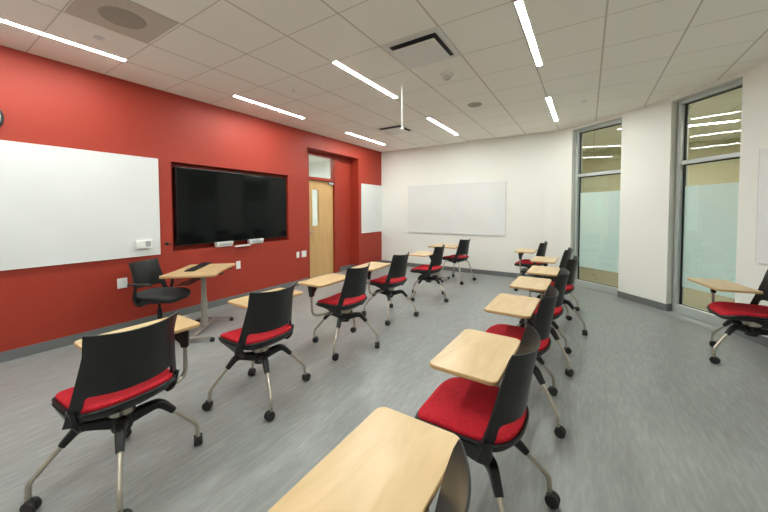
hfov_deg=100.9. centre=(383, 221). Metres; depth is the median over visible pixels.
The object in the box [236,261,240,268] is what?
outlet
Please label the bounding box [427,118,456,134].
recessed light
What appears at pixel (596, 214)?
window
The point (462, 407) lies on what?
seat cushion
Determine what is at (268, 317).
chair
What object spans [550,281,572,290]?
seat cushion
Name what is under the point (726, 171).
wall
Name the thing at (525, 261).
seat cushion
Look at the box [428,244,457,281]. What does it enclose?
desk
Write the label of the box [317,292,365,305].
seat cushion
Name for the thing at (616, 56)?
ceiling
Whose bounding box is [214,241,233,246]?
marker tray
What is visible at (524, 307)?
chair
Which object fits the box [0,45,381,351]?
wall
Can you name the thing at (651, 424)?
floor
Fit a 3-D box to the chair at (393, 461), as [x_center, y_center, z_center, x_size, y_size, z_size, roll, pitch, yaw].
[-0.034,0.985,0.805,0.585,0.886,0.754,1,2,33]
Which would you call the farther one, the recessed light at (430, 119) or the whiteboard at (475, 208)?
the whiteboard at (475, 208)
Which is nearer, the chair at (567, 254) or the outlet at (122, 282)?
the outlet at (122, 282)
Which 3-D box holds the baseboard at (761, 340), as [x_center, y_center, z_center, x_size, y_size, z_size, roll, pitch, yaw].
[2.718,1.349,1.435,1.761,0.100,10.194,0,2,16]
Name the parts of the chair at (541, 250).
backrest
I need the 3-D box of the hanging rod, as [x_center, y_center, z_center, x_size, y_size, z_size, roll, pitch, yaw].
[0.234,-1.454,4.065,0.060,0.554,0.060,1,2,33]
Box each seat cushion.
[55,368,172,413]
[136,287,190,300]
[220,324,290,344]
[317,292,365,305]
[370,275,405,283]
[411,264,441,270]
[418,377,525,443]
[443,254,467,257]
[485,324,548,351]
[515,259,541,263]
[534,301,561,315]
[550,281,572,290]
[709,301,767,317]
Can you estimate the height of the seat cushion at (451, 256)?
0.078 m
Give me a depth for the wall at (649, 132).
4.74 m
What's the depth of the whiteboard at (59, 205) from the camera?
3.45 m
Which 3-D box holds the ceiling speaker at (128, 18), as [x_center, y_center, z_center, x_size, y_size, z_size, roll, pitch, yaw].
[-2.142,-1.668,2.603,0.600,0.013,0.570,1,2,33]
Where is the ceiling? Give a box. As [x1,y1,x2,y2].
[0,0,767,151]
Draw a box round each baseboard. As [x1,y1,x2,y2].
[0,260,381,362]
[382,260,531,277]
[617,291,767,347]
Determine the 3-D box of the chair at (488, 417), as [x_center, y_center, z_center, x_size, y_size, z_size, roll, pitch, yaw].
[0.511,0.956,1.602,0.602,0.886,0.730,2,3,43]
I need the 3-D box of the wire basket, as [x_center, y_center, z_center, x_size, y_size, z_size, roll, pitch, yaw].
[-2.332,0.672,3.881,0.187,0.086,0.606,0,2,-9]
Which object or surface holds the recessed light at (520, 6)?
in the ceiling
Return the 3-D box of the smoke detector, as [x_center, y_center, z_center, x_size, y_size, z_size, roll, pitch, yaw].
[0.741,-1.693,3.719,0.150,0.055,0.150,1,2,33]
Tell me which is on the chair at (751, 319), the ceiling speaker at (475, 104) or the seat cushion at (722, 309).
the seat cushion at (722, 309)
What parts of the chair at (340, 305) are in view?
leg, tablet arm, leg, backrest, leg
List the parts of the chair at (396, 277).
tablet arm, leg, backrest, leg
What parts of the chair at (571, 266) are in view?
backrest, leg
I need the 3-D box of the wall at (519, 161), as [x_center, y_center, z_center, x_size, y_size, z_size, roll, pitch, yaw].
[1.667,-0.338,7.679,3.990,3.045,0.200,1,2,33]
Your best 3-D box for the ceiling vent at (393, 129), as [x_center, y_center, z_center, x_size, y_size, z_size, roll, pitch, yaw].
[0.216,-1.785,6.215,0.600,0.041,0.600,1,2,33]
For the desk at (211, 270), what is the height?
0.730 m
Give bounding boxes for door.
[307,151,337,278]
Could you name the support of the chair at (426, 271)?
on the floor
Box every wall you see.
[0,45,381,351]
[309,155,330,225]
[381,132,544,273]
[544,60,767,337]
[582,138,740,192]
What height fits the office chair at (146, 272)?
0.873 m
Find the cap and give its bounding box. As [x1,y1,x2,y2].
[93,35,104,40]
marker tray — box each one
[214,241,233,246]
[247,238,263,243]
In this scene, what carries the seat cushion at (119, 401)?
on the chair at (120, 370)
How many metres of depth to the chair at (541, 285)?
3.04 m
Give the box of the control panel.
[135,240,151,248]
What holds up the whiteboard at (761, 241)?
attached to the wall at (649, 132)
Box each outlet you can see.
[117,278,126,288]
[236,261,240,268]
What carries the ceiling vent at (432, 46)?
in the ceiling
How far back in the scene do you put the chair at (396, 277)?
4.21 m
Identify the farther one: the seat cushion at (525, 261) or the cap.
the seat cushion at (525, 261)
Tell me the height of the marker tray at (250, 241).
0.075 m
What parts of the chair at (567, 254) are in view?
backrest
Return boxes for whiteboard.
[0,140,160,270]
[361,184,381,232]
[408,181,505,235]
[755,147,767,263]
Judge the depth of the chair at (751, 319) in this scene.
3.01 m
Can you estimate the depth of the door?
7.17 m
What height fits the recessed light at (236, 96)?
0.008 m
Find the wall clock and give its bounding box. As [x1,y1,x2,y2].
[0,109,3,126]
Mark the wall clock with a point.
(1, 112)
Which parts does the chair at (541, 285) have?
leg, backrest, leg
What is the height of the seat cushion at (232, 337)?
0.078 m
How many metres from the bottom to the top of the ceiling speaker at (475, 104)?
0.009 m
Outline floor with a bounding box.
[0,266,767,511]
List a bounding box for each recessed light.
[0,18,127,61]
[233,95,304,118]
[332,60,397,97]
[345,132,384,144]
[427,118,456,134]
[513,0,542,65]
[545,96,557,120]
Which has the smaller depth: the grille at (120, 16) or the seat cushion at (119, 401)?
the seat cushion at (119, 401)
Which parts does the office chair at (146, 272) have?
armrest, backrest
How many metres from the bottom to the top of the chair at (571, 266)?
0.886 m
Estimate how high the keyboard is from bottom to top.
0.019 m
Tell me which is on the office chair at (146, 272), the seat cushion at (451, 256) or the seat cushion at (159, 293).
the seat cushion at (159, 293)
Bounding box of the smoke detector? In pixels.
[441,72,453,80]
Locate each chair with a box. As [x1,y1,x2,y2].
[19,311,202,511]
[127,258,190,319]
[202,282,310,421]
[267,407,470,511]
[298,262,379,360]
[352,252,418,325]
[409,244,448,302]
[415,324,560,511]
[439,238,475,284]
[484,285,565,438]
[510,268,573,376]
[514,241,547,290]
[526,255,587,335]
[528,247,579,310]
[687,269,767,363]
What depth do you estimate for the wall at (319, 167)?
9.68 m
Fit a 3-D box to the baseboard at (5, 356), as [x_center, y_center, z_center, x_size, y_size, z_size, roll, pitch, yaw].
[-2.772,1.250,4.718,0.262,0.100,9.670,1,2,33]
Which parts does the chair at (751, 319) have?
tablet arm, leg, leg, backrest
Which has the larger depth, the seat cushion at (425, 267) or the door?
the door
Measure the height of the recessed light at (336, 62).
0.008 m
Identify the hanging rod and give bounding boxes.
[400,85,404,129]
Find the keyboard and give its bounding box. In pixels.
[184,262,210,271]
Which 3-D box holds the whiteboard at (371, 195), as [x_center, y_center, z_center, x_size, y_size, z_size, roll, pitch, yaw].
[-0.305,-0.343,8.278,0.023,1.235,0.940,1,2,33]
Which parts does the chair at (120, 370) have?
leg, leg, backrest, tablet arm, leg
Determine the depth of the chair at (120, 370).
1.59 m
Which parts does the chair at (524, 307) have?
backrest, leg, leg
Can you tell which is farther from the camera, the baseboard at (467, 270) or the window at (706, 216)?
the baseboard at (467, 270)
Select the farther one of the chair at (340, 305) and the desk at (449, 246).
the desk at (449, 246)
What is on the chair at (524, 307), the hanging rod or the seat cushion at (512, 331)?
the seat cushion at (512, 331)
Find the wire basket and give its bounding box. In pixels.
[173,278,199,285]
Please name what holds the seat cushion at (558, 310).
on the chair at (541, 285)
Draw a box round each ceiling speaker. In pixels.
[64,0,178,43]
[468,102,481,106]
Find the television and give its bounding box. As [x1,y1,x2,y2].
[172,167,285,245]
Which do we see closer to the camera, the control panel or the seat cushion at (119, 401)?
the seat cushion at (119, 401)
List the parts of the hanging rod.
rod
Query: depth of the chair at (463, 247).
6.36 m
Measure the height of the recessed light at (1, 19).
0.008 m
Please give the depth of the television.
4.94 m
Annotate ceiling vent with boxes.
[374,124,414,134]
[381,27,461,69]
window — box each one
[573,119,621,294]
[672,79,742,327]
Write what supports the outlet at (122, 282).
attached to the wall at (44, 101)
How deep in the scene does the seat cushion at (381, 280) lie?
4.26 m
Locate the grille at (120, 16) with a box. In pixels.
[98,6,146,28]
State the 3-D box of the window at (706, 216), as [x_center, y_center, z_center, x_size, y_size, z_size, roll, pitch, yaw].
[4.233,-0.191,4.083,0.115,2.990,0.874,0,2,-4]
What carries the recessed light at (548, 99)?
in the ceiling
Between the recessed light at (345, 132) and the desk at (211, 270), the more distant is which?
the recessed light at (345, 132)
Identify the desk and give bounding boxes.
[159,263,234,341]
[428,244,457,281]

